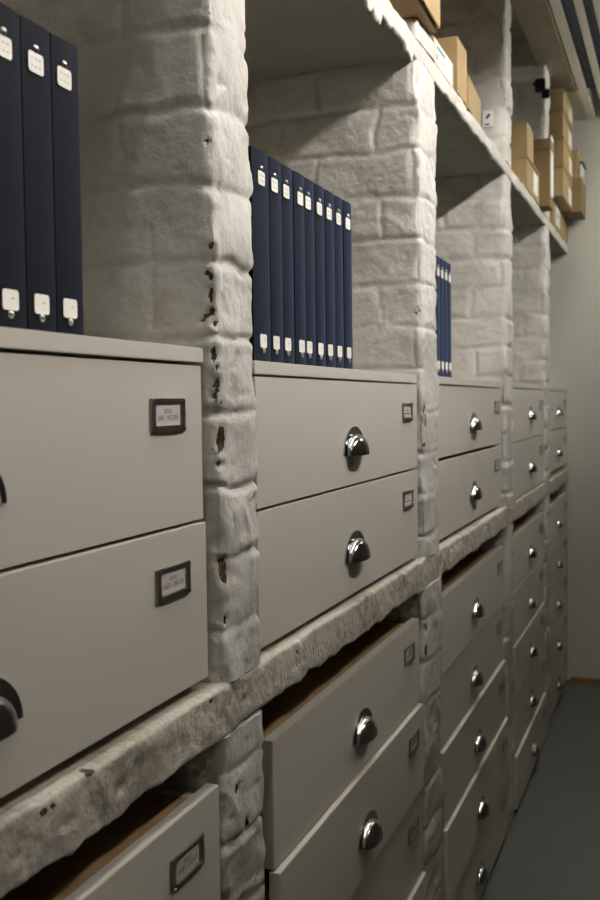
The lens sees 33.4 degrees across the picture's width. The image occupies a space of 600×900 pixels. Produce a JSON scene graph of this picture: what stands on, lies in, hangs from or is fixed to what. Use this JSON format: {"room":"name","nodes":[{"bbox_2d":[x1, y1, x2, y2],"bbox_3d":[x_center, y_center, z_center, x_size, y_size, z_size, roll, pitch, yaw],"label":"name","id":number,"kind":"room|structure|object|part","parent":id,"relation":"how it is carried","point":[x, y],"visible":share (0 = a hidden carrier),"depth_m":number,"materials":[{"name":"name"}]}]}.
{"room":"archive storage room","nodes":[
{"label":"archive storage room","id":0,"kind":"room"},
{"bbox_2d":[480,680,599,899],"bbox_3d":[0.542,1.455,1.936,2.150,0.100,7.260,0,3,21],"label":"floor","id":1,"kind":"structure","parent":0,"point":[550,849],"depth_m":3.57,"materials":[{"name":"paint"}]},
{"bbox_2d":[0,783,219,899],"bbox_3d":[-0.489,0.957,0.937,0.521,1.013,0.972,0,3,21],"label":"base cabinet","id":2,"kind":"object","parent":1,"relation":"on","point":[165,845],"visible":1,"depth_m":1.16,"materials":[{"name":"beige paint"}]},
{"bbox_2d":[0,0,265,899],"bbox_3d":[-0.354,0.305,1.448,0.601,2.266,0.166,0,3,21],"label":"brick pier","id":3,"kind":"object","parent":1,"relation":"on","point":[166,183],"visible":0.46,"depth_m":1.30,"materials":[{"name":"white brick"}]},
{"bbox_2d":[259,618,425,899],"bbox_3d":[-0.089,0.908,1.992,0.530,1.003,0.890,0,3,21],"label":"base cabinet","id":4,"kind":"object","parent":1,"relation":"on","point":[341,815],"visible":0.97,"depth_m":1.83,"materials":[{"name":"grey metal"}]},
{"bbox_3d":[-0.091,0.703,1.982,0.471,0.195,0.888,0,3,21],"label":"drawer","id":5,"kind":"part","parent":4,"relation":"part of","materials":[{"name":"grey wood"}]},
{"bbox_3d":[0.130,0.517,1.889,0.025,0.052,0.128,0,3,21],"label":"handle","id":6,"kind":"part","parent":4,"relation":"part of","materials":[{"name":"silver metal"}]},
{"bbox_3d":[0.141,0.715,1.895,0.025,0.052,0.128,0,3,21],"label":"handle","id":7,"kind":"part","parent":4,"relation":"part of","materials":[{"name":"silver metal"}]},
{"bbox_3d":[-0.090,0.901,1.992,0.468,0.194,0.888,0,3,21],"label":"drawer","id":8,"kind":"part","parent":4,"relation":"part of","materials":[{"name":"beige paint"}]},
{"bbox_3d":[-0.084,1.099,2.000,0.475,0.194,0.888,0,3,21],"label":"drawer","id":9,"kind":"part","parent":4,"relation":"part of","materials":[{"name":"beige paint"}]},
{"bbox_2d":[244,18,442,899],"bbox_3d":[0.037,0.206,2.481,0.601,2.357,0.213,0,3,21],"label":"brick pier","id":10,"kind":"object","parent":1,"relation":"on","point":[366,135],"visible":0.24,"depth_m":2.31,"materials":[{"name":"white brick"}]},
{"bbox_2d":[429,0,514,829],"bbox_3d":[0.452,-0.292,3.569,0.602,3.240,0.178,0,3,21],"label":"brick pier","id":11,"kind":"object","parent":1,"relation":"on","point":[474,228],"visible":0.3,"depth_m":3.42,"materials":[{"name":"white brick"}]},
{"bbox_2d":[483,110,492,127],"bbox_3d":[0.632,-1.113,3.367,0.032,0.054,0.019,0,3,21],"label":"paper notice","id":12,"kind":"object","parent":11,"relation":"attached to","point":[487,115],"visible":1,"depth_m":3.36,"materials":[{"name":"white paper"}]},
{"bbox_2d":[439,545,508,899],"bbox_3d":[0.317,0.851,3.062,0.534,1.007,0.973,0,3,21],"label":"base cabinet","id":13,"kind":"object","parent":1,"relation":"on","point":[474,751],"visible":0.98,"depth_m":2.90,"materials":[{"name":"grey metal"}]},
{"bbox_3d":[0.308,0.643,3.055,0.462,0.189,0.971,0,3,21],"label":"drawer","id":14,"kind":"part","parent":13,"relation":"part of","materials":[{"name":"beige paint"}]},
{"bbox_3d":[0.308,0.447,3.045,0.466,0.197,0.971,0,3,21],"label":"drawer","id":15,"kind":"part","parent":13,"relation":"part of","materials":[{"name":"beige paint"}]},
{"bbox_3d":[0.315,0.839,3.062,0.471,0.194,0.971,0,3,21],"label":"drawer","id":16,"kind":"part","parent":13,"relation":"part of","materials":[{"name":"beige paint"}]},
{"bbox_3d":[0.321,1.038,3.070,0.479,0.198,0.971,0,3,21],"label":"drawer","id":17,"kind":"part","parent":13,"relation":"part of","materials":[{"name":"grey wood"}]},
{"bbox_3d":[0.527,0.660,2.945,0.025,0.052,0.128,0,3,21],"label":"handle","id":18,"kind":"part","parent":13,"relation":"part of","materials":[{"name":"silver metal"}]},
{"bbox_3d":[0.528,0.459,2.934,0.025,0.052,0.128,0,3,21],"label":"handle","id":19,"kind":"part","parent":13,"relation":"part of","materials":[{"name":"silver metal"}]},
{"bbox_3d":[0.322,1.239,3.080,0.475,0.195,0.971,0,3,21],"label":"drawer","id":20,"kind":"part","parent":13,"relation":"part of","materials":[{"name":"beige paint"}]},
{"bbox_3d":[0.538,0.853,2.950,0.025,0.052,0.128,0,3,21],"label":"handle","id":21,"kind":"part","parent":13,"relation":"part of","materials":[{"name":"silver metal"}]},
{"bbox_3d":[0.547,1.252,2.967,0.025,0.052,0.128,0,3,21],"label":"handle","id":22,"kind":"part","parent":13,"relation":"part of","materials":[{"name":"silver metal"}]},
{"bbox_3d":[0.548,1.050,2.957,0.025,0.052,0.128,0,3,21],"label":"handle","id":23,"kind":"part","parent":13,"relation":"part of","materials":[{"name":"silver metal"}]},
{"bbox_2d":[512,512,546,808],"bbox_3d":[0.711,0.796,4.094,0.529,1.010,0.866,0,3,21],"label":"base cabinet","id":24,"kind":"object","parent":1,"relation":"on","point":[528,649],"visible":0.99,"depth_m":3.95,"materials":[{"name":"grey metal"}]},
{"bbox_3d":[0.705,0.590,4.085,0.462,0.193,0.864,0,3,21],"label":"drawer","id":25,"kind":"part","parent":24,"relation":"part of","materials":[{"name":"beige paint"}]},
{"bbox_3d":[0.703,0.391,4.076,0.462,0.198,0.864,0,3,21],"label":"drawer","id":26,"kind":"part","parent":24,"relation":"part of","materials":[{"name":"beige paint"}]},
{"bbox_3d":[0.712,0.989,4.103,0.465,0.197,0.864,0,3,21],"label":"drawer","id":27,"kind":"part","parent":24,"relation":"part of","materials":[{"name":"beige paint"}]},
{"bbox_3d":[0.710,0.789,4.094,0.466,0.196,0.864,0,3,21],"label":"drawer","id":28,"kind":"part","parent":24,"relation":"part of","materials":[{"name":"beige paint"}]},
{"bbox_3d":[0.719,1.187,4.111,0.474,0.192,0.864,0,3,21],"label":"drawer","id":29,"kind":"part","parent":24,"relation":"part of","materials":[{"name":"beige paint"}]},
{"bbox_3d":[0.939,0.400,4.012,0.025,0.052,0.128,0,3,21],"label":"handle","id":30,"kind":"part","parent":24,"relation":"part of","materials":[{"name":"silver metal"}]},
{"bbox_3d":[0.941,0.602,4.021,0.025,0.052,0.128,0,3,21],"label":"handle","id":31,"kind":"part","parent":24,"relation":"part of","materials":[{"name":"silver metal"}]},
{"bbox_3d":[0.949,0.999,4.038,0.025,0.052,0.128,0,3,21],"label":"handle","id":32,"kind":"part","parent":24,"relation":"part of","materials":[{"name":"silver metal"}]},
{"bbox_3d":[0.948,0.799,4.029,0.025,0.052,0.128,0,3,21],"label":"handle","id":33,"kind":"part","parent":24,"relation":"part of","materials":[{"name":"silver metal"}]},
{"bbox_3d":[0.960,1.200,4.045,0.025,0.052,0.128,0,3,21],"label":"handle","id":34,"kind":"part","parent":24,"relation":"part of","materials":[{"name":"silver metal"}]},
{"bbox_2d":[509,3,550,732],"bbox_3d":[0.831,-0.343,4.569,0.602,3.240,0.188,0,3,21],"label":"brick pier","id":35,"kind":"object","parent":1,"relation":"on","point":[530,261],"visible":0.22,"depth_m":4.41,"materials":[{"name":"white brick"}]},
{"bbox_2d":[532,78,548,98],"bbox_3d":[1.040,-1.558,4.318,0.070,0.085,0.028,0,3,21],"label":"clip","id":36,"kind":"object","parent":35,"relation":"attached to","point":[539,84],"visible":1,"depth_m":4.31,"materials":[{"name":"black plastic"}]},
{"bbox_2d":[548,492,566,718],"bbox_3d":[1.070,0.746,5.053,0.517,1.012,0.755,0,3,21],"label":"base cabinet","id":37,"kind":"object","parent":1,"relation":"on","point":[557,579],"visible":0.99,"depth_m":4.91,"materials":[{"name":"beige paint"}]},
{"bbox_3d":[1.070,0.537,5.042,0.462,0.196,0.753,0,3,21],"label":"drawer","id":38,"kind":"part","parent":37,"relation":"part of","materials":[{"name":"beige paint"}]},
{"bbox_3d":[1.078,1.138,5.070,0.462,0.192,0.753,0,3,21],"label":"drawer","id":39,"kind":"part","parent":37,"relation":"part of","materials":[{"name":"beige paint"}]},
{"bbox_3d":[1.075,0.940,5.061,0.462,0.197,0.753,0,3,21],"label":"drawer","id":40,"kind":"part","parent":37,"relation":"part of","materials":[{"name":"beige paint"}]},
{"bbox_3d":[1.073,0.738,5.052,0.462,0.198,0.753,0,3,21],"label":"drawer","id":41,"kind":"part","parent":37,"relation":"part of","materials":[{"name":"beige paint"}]},
{"bbox_3d":[1.067,0.338,5.033,0.462,0.195,0.753,0,3,21],"label":"drawer","id":42,"kind":"part","parent":37,"relation":"part of","materials":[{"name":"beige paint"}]},
{"bbox_3d":[1.294,1.153,4.954,0.025,0.052,0.128,0,3,21],"label":"handle","id":43,"kind":"part","parent":37,"relation":"part of","materials":[{"name":"silver metal"}]},
{"bbox_3d":[1.292,0.952,4.945,0.025,0.052,0.128,0,3,21],"label":"handle","id":44,"kind":"part","parent":37,"relation":"part of","materials":[{"name":"silver metal"}]},
{"bbox_3d":[1.289,0.750,4.935,0.025,0.052,0.128,0,3,21],"label":"handle","id":45,"kind":"part","parent":37,"relation":"part of","materials":[{"name":"silver metal"}]},
{"bbox_3d":[1.286,0.551,4.926,0.025,0.052,0.128,0,3,21],"label":"handle","id":46,"kind":"part","parent":37,"relation":"part of","materials":[{"name":"silver metal"}]},
{"bbox_3d":[1.284,0.352,4.917,0.025,0.052,0.128,0,3,21],"label":"handle","id":47,"kind":"part","parent":37,"relation":"part of","materials":[{"name":"silver metal"}]},
{"bbox_2d":[548,88,599,679],"bbox_3d":[1.787,-0.390,5.202,2.150,3.250,0.100,0,3,21],"label":"wall","id":48,"kind":"structure","parent":0,"point":[574,292],"depth_m":5.28,"materials":[{"name":"white paint"}]},
{"bbox_2d":[549,0,595,119],"bbox_3d":[0.280,-1.575,1.932,0.039,0.060,6.959,0,3,21],"label":"trim","id":49,"kind":"structure","parent":48,"relation":"attached to","point":[556,6],"depth_m":4.24,"materials":[{"name":"beige"}]},
{"bbox_2d":[561,0,597,96],"bbox_3d":[0.407,-1.588,2.152,0.041,0.058,5.660,0,3,21],"label":"light","id":50,"kind":"object","parent":48,"relation":"attached to","point":[568,6],"visible":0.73,"depth_m":4.07,"materials":[{"name":"black metal"}]},
{"bbox_2d":[570,676,599,682],"bbox_3d":[2.073,1.226,5.116,1.340,0.022,0.014,0,3,21],"label":"baseboard","id":51,"kind":"structure","parent":48,"relation":"attached to","point":[581,679],"depth_m":5.32,"materials":[{"name":"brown wood"}]},
{"bbox_2d":[573,0,599,99],"bbox_3d":[0.353,-1.575,1.905,0.031,0.060,6.959,0,3,21],"label":"trim","id":52,"kind":"structure","parent":48,"relation":"attached to","point":[579,7],"depth_m":4.05,"materials":[{"name":"beige"}]},
{"bbox_2d":[582,0,599,70],"bbox_3d":[0.472,-1.588,2.127,0.033,0.058,5.660,0,3,21],"label":"light","id":53,"kind":"object","parent":48,"relation":"attached to","point":[588,4],"visible":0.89,"depth_m":3.90,"materials":[{"name":"black metal"}]},
{"bbox_2d":[592,0,599,32],"bbox_3d":[0.776,-1.693,1.738,0.808,0.300,6.959,0,3,21],"label":"trim","id":54,"kind":"structure","parent":48,"relation":"attached to","point":[596,3],"depth_m":3.73,"materials":[{"name":"beige"}]},
{"bbox_3d":[0.498,-1.891,1.780,2.150,0.100,7.260,0,3,21],"label":"ceiling","id":55,"kind":"structure","parent":0,"visible":0},
{"bbox_2d":[510,0,576,91],"bbox_3d":[0.106,-1.676,1.710,0.128,0.299,6.430,0,3,21],"label":"trim","id":56,"kind":"structure","parent":55,"relation":"attached to","point":[536,18],"depth_m":4.03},
{"bbox_3d":[-0.439,-0.223,2.221,0.100,3.250,7.060,0,3,21],"label":"wall","id":57,"kind":"structure","parent":0,"visible":0},
{"bbox_2d":[0,468,568,898],"bbox_3d":[0.138,0.270,2.751,0.598,0.078,5.710,0,3,21],"label":"concrete ledge","id":58,"kind":"object","parent":57,"relation":"attached to","point":[46,819],"visible":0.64,"depth_m":1.19,"materials":[{"name":"grey concrete"}]},
{"bbox_2d":[0,327,207,797],"bbox_3d":[-0.512,0.110,0.903,0.520,0.433,0.974,0,3,21],"label":"base cabinet","id":59,"kind":"object","parent":58,"relation":"on","point":[103,584],"visible":1,"depth_m":1.03,"materials":[{"name":"grey metal"}]},
{"bbox_3d":[-0.277,0.024,0.833,0.025,0.052,0.128,0,3,21],"label":"handle","id":60,"kind":"part","parent":59,"relation":"part of","materials":[{"name":"silver metal"}]},
{"bbox_3d":[-0.267,0.222,0.851,0.025,0.052,0.128,0,3,21],"label":"handle","id":61,"kind":"part","parent":59,"relation":"part of","materials":[{"name":"silver metal"}]},
{"bbox_2d":[0,2,26,328],"bbox_3d":[-0.411,-0.276,1.032,0.274,0.320,0.051,0,3,21],"label":"ring binder","id":62,"kind":"object","parent":59,"relation":"on","point":[13,301],"visible":0.98,"depth_m":0.99,"materials":[{"name":"blue plastic"}]},
{"bbox_2d":[19,15,56,332],"bbox_3d":[-0.393,-0.278,1.081,0.274,0.320,0.051,0,3,21],"label":"ring binder","id":63,"kind":"object","parent":59,"relation":"on","point":[34,39],"visible":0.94,"depth_m":1.03,"materials":[{"name":"blue plastic"}]},
{"bbox_2d":[50,33,83,334],"bbox_3d":[-0.374,-0.281,1.129,0.274,0.320,0.051,0,3,21],"label":"ring binder","id":64,"kind":"object","parent":59,"relation":"on","point":[63,55],"visible":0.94,"depth_m":1.08,"materials":[{"name":"blue plastic"}]},
{"bbox_3d":[-0.526,-0.097,0.898,0.495,0.020,0.974,0,3,21],"label":"panel","id":65,"kind":"part","parent":59,"relation":"part of","materials":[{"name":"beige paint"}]},
{"bbox_3d":[-0.512,0.013,0.898,0.462,0.194,0.972,0,3,21],"label":"drawer","id":66,"kind":"part","parent":59,"relation":"part of","materials":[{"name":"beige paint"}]},
{"bbox_3d":[-0.508,0.213,0.907,0.465,0.199,0.972,0,3,21],"label":"drawer","id":67,"kind":"part","parent":59,"relation":"part of","materials":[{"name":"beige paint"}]},
{"bbox_2d":[252,360,417,648],"bbox_3d":[-0.114,0.061,1.939,0.517,0.423,0.936,0,3,21],"label":"base cabinet","id":68,"kind":"object","parent":58,"relation":"on","point":[336,482],"visible":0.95,"depth_m":1.71,"materials":[{"name":"beige paint"}]},
{"bbox_2d":[248,146,270,361],"bbox_3d":[-0.182,-0.294,1.568,0.274,0.320,0.068,0,3,21],"label":"ring binder","id":69,"kind":"object","parent":68,"relation":"on","point":[260,340],"visible":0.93,"depth_m":1.51,"materials":[{"name":"blue fabric"}]},
{"bbox_2d":[268,156,283,362],"bbox_3d":[-0.160,-0.296,1.624,0.274,0.320,0.051,0,3,21],"label":"ring binder","id":70,"kind":"object","parent":68,"relation":"on","point":[274,166],"visible":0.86,"depth_m":1.57,"materials":[{"name":"blue fabric"}]},
{"bbox_2d":[281,164,294,363],"bbox_3d":[-0.142,-0.299,1.673,0.274,0.320,0.051,0,3,21],"label":"ring binder","id":71,"kind":"object","parent":68,"relation":"on","point":[286,172],"visible":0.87,"depth_m":1.62,"materials":[{"name":"blue cardboard"}]},
{"bbox_2d":[292,170,305,364],"bbox_3d":[-0.123,-0.301,1.722,0.274,0.320,0.051,0,3,21],"label":"ring binder","id":72,"kind":"object","parent":68,"relation":"on","point":[297,178],"visible":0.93,"depth_m":1.67,"materials":[{"name":"blue fabric"}]},
{"bbox_2d":[304,177,315,365],"bbox_3d":[-0.105,-0.304,1.770,0.274,0.320,0.052,0,3,21],"label":"ring binder","id":73,"kind":"object","parent":68,"relation":"on","point":[309,222],"visible":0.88,"depth_m":1.72,"materials":[{"name":"blue cardboard"}]},
{"bbox_2d":[314,183,325,366],"bbox_3d":[-0.087,-0.306,1.819,0.274,0.320,0.051,0,3,21],"label":"ring binder","id":74,"kind":"object","parent":68,"relation":"on","point":[318,190],"visible":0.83,"depth_m":1.77,"materials":[{"name":"blue fabric"}]},
{"bbox_2d":[324,189,335,367],"bbox_3d":[-0.068,-0.309,1.868,0.274,0.320,0.051,0,3,21],"label":"ring binder","id":75,"kind":"object","parent":68,"relation":"on","point":[328,196],"visible":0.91,"depth_m":1.81,"materials":[{"name":"blue fabric"}]},
{"bbox_3d":[-0.129,-0.140,1.934,0.492,0.020,0.936,0,3,21],"label":"panel","id":76,"kind":"part","parent":68,"relation":"part of","materials":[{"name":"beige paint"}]},
{"bbox_3d":[-0.113,-0.033,1.934,0.462,0.189,0.934,0,3,21],"label":"drawer","id":77,"kind":"part","parent":68,"relation":"part of","materials":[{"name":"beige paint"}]},
{"bbox_3d":[-0.111,0.164,1.943,0.462,0.198,0.934,0,3,21],"label":"drawer","id":78,"kind":"part","parent":68,"relation":"part of","materials":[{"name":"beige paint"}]},
{"bbox_2d":[334,195,343,367],"bbox_3d":[-0.050,-0.311,1.917,0.274,0.320,0.051,0,3,21],"label":"ring binder","id":79,"kind":"object","parent":68,"relation":"on","point":[338,214],"visible":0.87,"depth_m":1.86,"materials":[{"name":"blue fabric"}]},
{"bbox_2d":[342,200,352,368],"bbox_3d":[-0.031,-0.314,1.965,0.274,0.320,0.051,0,3,21],"label":"ring binder","id":80,"kind":"object","parent":68,"relation":"on","point":[346,207],"visible":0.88,"depth_m":1.91,"materials":[{"name":"blue cardboard"}]},
{"bbox_3d":[0.111,-0.017,1.838,0.025,0.052,0.128,0,3,21],"label":"handle","id":81,"kind":"part","parent":68,"relation":"part of","materials":[{"name":"silver metal"}]},
{"bbox_3d":[0.113,0.175,1.847,0.025,0.052,0.128,0,3,21],"label":"handle","id":82,"kind":"part","parent":68,"relation":"part of","materials":[{"name":"silver metal"}]},
{"bbox_2d":[437,376,501,539],"bbox_3d":[0.293,0.004,3.031,0.517,0.425,0.990,0,3,21],"label":"base cabinet","id":83,"kind":"object","parent":58,"relation":"on","point":[469,410],"visible":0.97,"depth_m":2.87,"materials":[{"name":"grey metal"}]},
{"bbox_2d":[435,255,439,375],"bbox_3d":[0.242,-0.354,2.700,0.274,0.320,0.051,0,3,21],"label":"ring binder","id":84,"kind":"object","parent":83,"relation":"on","point":[437,274],"visible":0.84,"depth_m":2.65,"materials":[{"name":"blue fabric"}]},
{"bbox_2d":[439,258,443,376],"bbox_3d":[0.260,-0.356,2.749,0.274,0.320,0.051,0,3,21],"label":"ring binder","id":85,"kind":"object","parent":83,"relation":"on","point":[440,259],"visible":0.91,"depth_m":2.70,"materials":[{"name":"blue fabric"}]},
{"bbox_2d":[443,260,447,376],"bbox_3d":[0.278,-0.359,2.798,0.274,0.320,0.051,0,3,21],"label":"ring binder","id":86,"kind":"object","parent":83,"relation":"on","point":[444,261],"visible":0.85,"depth_m":2.75,"materials":[{"name":"blue fabric"}]},
{"bbox_2d":[447,263,451,376],"bbox_3d":[0.295,-0.361,2.848,0.274,0.320,0.051,0,3,21],"label":"ring binder","id":87,"kind":"object","parent":83,"relation":"on","point":[448,264],"visible":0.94,"depth_m":2.79,"materials":[{"name":"blue fabric"}]},
{"bbox_3d":[0.297,0.107,3.035,0.462,0.198,0.988,0,3,21],"label":"drawer","id":88,"kind":"part","parent":83,"relation":"part of","materials":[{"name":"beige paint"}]},
{"bbox_3d":[0.294,-0.093,3.026,0.462,0.184,0.988,0,3,21],"label":"drawer","id":89,"kind":"part","parent":83,"relation":"part of","materials":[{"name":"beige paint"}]},
{"bbox_3d":[0.280,-0.198,3.026,0.495,0.020,0.990,0,3,21],"label":"panel","id":90,"kind":"part","parent":83,"relation":"part of","materials":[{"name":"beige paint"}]},
{"bbox_3d":[0.525,0.117,2.950,0.025,0.052,0.128,0,3,21],"label":"handle","id":91,"kind":"part","parent":83,"relation":"part of","materials":[{"name":"silver metal"}]},
{"bbox_3d":[0.522,-0.085,2.940,0.025,0.052,0.128,0,3,21],"label":"handle","id":92,"kind":"part","parent":83,"relation":"part of","materials":[{"name":"silver metal"}]},
{"bbox_2d":[512,382,543,498],"bbox_3d":[0.696,-0.050,4.060,0.517,0.427,0.878,0,3,21],"label":"base cabinet","id":93,"kind":"object","parent":58,"relation":"on","point":[527,399],"visible":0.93,"depth_m":3.92,"materials":[{"name":"grey metal"}]},
{"bbox_3d":[0.682,-0.253,4.055,0.492,0.020,0.878,0,3,21],"label":"panel","id":94,"kind":"part","parent":93,"relation":"part of","materials":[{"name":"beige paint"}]},
{"bbox_3d":[0.700,0.056,4.064,0.462,0.204,0.876,0,3,21],"label":"drawer","id":95,"kind":"part","parent":93,"relation":"part of","materials":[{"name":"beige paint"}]},
{"bbox_3d":[0.697,-0.145,4.055,0.462,0.191,0.876,0,3,21],"label":"drawer","id":96,"kind":"part","parent":93,"relation":"part of","materials":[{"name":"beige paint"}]},
{"bbox_3d":[0.934,0.059,3.996,0.025,0.052,0.128,0,3,21],"label":"handle","id":97,"kind":"part","parent":93,"relation":"part of","materials":[{"name":"silver metal"}]},
{"bbox_3d":[0.931,-0.148,3.986,0.025,0.052,0.128,0,3,21],"label":"handle","id":98,"kind":"part","parent":93,"relation":"part of","materials":[{"name":"silver metal"}]},
{"bbox_2d":[548,386,566,475],"bbox_3d":[1.057,-0.099,5.012,0.517,0.427,0.760,0,3,21],"label":"base cabinet","id":99,"kind":"object","parent":58,"relation":"on","point":[557,449],"visible":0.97,"depth_m":4.88,"materials":[{"name":"beige paint"}]},
{"bbox_3d":[1.060,-0.009,5.015,0.462,0.191,0.758,0,3,21],"label":"drawer","id":100,"kind":"part","parent":99,"relation":"part of","materials":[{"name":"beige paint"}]},
{"bbox_3d":[1.042,-0.302,5.007,0.492,0.020,0.760,0,3,21],"label":"panel","id":101,"kind":"part","parent":99,"relation":"part of","materials":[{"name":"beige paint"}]},
{"bbox_3d":[1.058,-0.199,5.006,0.462,0.181,0.758,0,3,21],"label":"drawer","id":102,"kind":"part","parent":99,"relation":"part of","materials":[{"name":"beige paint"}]},
{"bbox_3d":[1.281,0.003,4.911,0.025,0.052,0.128,0,3,21],"label":"handle","id":103,"kind":"part","parent":99,"relation":"part of","materials":[{"name":"silver metal"}]},
{"bbox_3d":[1.278,-0.192,4.902,0.025,0.052,0.128,0,3,21],"label":"handle","id":104,"kind":"part","parent":99,"relation":"part of","materials":[{"name":"silver metal"}]},
{"bbox_2d":[244,0,567,254],"bbox_3d":[0.123,-0.902,2.696,0.599,0.079,5.710,0,3,21],"label":"shelf","id":105,"kind":"object","parent":57,"relation":"attached to","point":[284,38],"visible":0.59,"depth_m":2.20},
{"bbox_2d":[389,0,439,33],"bbox_3d":[0.054,-1.071,2.137,0.396,0.220,0.548,0,3,20],"label":"cardboard box","id":106,"kind":"object","parent":105,"relation":"on","point":[427,12],"visible":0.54,"depth_m":2.22,"materials":[{"name":"brown cardboard"}]},
{"bbox_2d":[431,35,452,87],"bbox_3d":[0.224,-0.968,2.555,0.296,0.066,0.225,0,3,21],"label":"cardboard box","id":107,"kind":"object","parent":105,"relation":"on","point":[442,62],"visible":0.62,"depth_m":2.49,"materials":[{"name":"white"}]},
{"bbox_2d":[436,36,466,105],"bbox_3d":[0.276,-1.017,2.744,0.340,0.146,0.130,0,3,21],"label":"cardboard box","id":108,"kind":"object","parent":105,"relation":"on","point":[452,46],"visible":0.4,"depth_m":2.64,"materials":[{"name":"brown cardboard"}]},
{"bbox_2d":[465,75,480,125],"bbox_3d":[0.342,-0.999,2.936,0.340,0.090,0.250,0,3,18],"label":"cardboard box","id":109,"kind":"object","parent":105,"relation":"on","point":[473,106],"visible":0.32,"depth_m":2.86,"materials":[{"name":"brown cardboard"}]},
{"bbox_2d":[511,154,539,204],"bbox_3d":[0.775,-1.078,4.060,0.346,0.126,0.369,0,3,21],"label":"cardboard box","id":110,"kind":"object","parent":105,"relation":"on","point":[522,166],"visible":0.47,"depth_m":3.85,"materials":[{"name":"brown cardboard"}]},
{"bbox_2d":[509,121,532,161],"bbox_3d":[0.742,-1.200,3.970,0.340,0.124,0.183,0,3,21],"label":"cardboard box","id":111,"kind":"object","parent":110,"relation":"on","point":[521,143],"visible":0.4,"depth_m":3.84,"materials":[{"name":"brown cardboard"}]},
{"bbox_3d":[0.774,-1.136,4.058,0.346,0.010,0.369,0,3,21],"label":"lid","id":112,"kind":"part","parent":110,"relation":"part of","materials":[{"name":"brown cardboard"}]},
{"bbox_2d":[533,136,553,211],"bbox_3d":[1.018,-1.173,4.249,0.106,0.300,0.126,0,3,21],"label":"cardboard box","id":113,"kind":"object","parent":105,"relation":"on","point":[543,149],"visible":0.58,"depth_m":4.19,"materials":[{"name":"brown cardboard"}]},
{"bbox_3d":[1.016,-1.282,4.244,0.106,0.043,0.126,0,3,21],"label":"lid","id":114,"kind":"part","parent":113,"relation":"part of","materials":[{"name":"brown cardboard"}]},
{"bbox_2d":[549,200,566,243],"bbox_3d":[1.142,-1.119,4.970,0.302,0.120,0.640,0,3,21],"label":"cardboard box","id":115,"kind":"object","parent":105,"relation":"on","point":[557,219],"visible":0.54,"depth_m":4.85,"materials":[{"name":"brown cardboard"}]},
{"bbox_2d":[553,163,572,211],"bbox_3d":[1.106,-1.242,4.806,0.356,0.143,0.416,0,3,21],"label":"cardboard box","id":116,"kind":"object","parent":115,"relation":"on","point":[562,182],"visible":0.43,"depth_m":4.61,"materials":[{"name":"brown cardboard"}]},
{"bbox_2d":[548,135,572,179],"bbox_3d":[1.105,-1.378,4.799,0.358,0.123,0.416,0,3,21],"label":"cardboard box","id":117,"kind":"object","parent":116,"relation":"on","point":[562,153],"visible":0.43,"depth_m":4.56,"materials":[{"name":"brown cardboard"}]},
{"bbox_2d":[548,107,572,152],"bbox_3d":[1.103,-1.504,4.794,0.356,0.123,0.416,0,3,21],"label":"cardboard box","id":118,"kind":"object","parent":117,"relation":"on","point":[559,124],"visible":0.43,"depth_m":4.56,"materials":[{"name":"brown cardboard"}]},
{"bbox_2d":[549,88,572,126],"bbox_3d":[1.102,-1.611,4.788,0.358,0.085,0.416,0,3,21],"label":"cardboard box","id":119,"kind":"object","parent":118,"relation":"on","point":[558,98],"visible":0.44,"depth_m":4.55,"materials":[{"name":"brown cardboard"}]},
{"bbox_3d":[1.102,-1.559,4.791,0.356,0.014,0.416,0,3,21],"label":"lid","id":120,"kind":"part","parent":118,"relation":"part of","materials":[{"name":"brown cardboard"}]},
{"bbox_3d":[1.105,-1.433,4.797,0.358,0.014,0.416,0,3,21],"label":"lid","id":121,"kind":"part","parent":117,"relation":"part of","materials":[{"name":"brown cardboard"}]},
{"bbox_3d":[1.105,-1.307,4.803,0.356,0.014,0.416,0,3,21],"label":"lid","id":122,"kind":"part","parent":116,"relation":"part of","materials":[{"name":"brown cardboard"}]},
{"bbox_2d":[562,177,585,220],"bbox_3d":[1.275,-1.272,5.120,0.342,0.168,0.250,0,3,21],"label":"cardboard box","id":123,"kind":"object","parent":115,"relation":"on","point":[578,212],"visible":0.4,"depth_m":4.96,"materials":[{"name":"brown cardboard"}]},
{"bbox_2d":[572,150,581,177],"bbox_3d":[1.261,-1.423,5.107,0.325,0.134,0.230,0,3,21],"label":"cardboard box","id":124,"kind":"object","parent":123,"relation":"on","point":[576,159],"visible":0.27,"depth_m":4.95,"materials":[{"name":"brown cardboard"}]},
{"bbox_2d":[579,161,585,181],"bbox_3d":[1.429,-1.397,5.050,0.022,0.084,0.160,0,3,21],"label":"paper packet","id":125,"kind":"object","parent":123,"relation":"on","point":[582,164],"visible":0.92,"depth_m":5.00,"materials":[{"name":"white paper"}]},
{"bbox_2d":[565,88,586,119],"bbox_3d":[1.074,-1.730,5.071,0.698,0.042,0.519,0,3,21],"label":"trim","id":126,"kind":"structure","parent":57,"relation":"attached to","point":[574,98],"depth_m":4.96,"materials":[{"name":"beige"}]}
]}

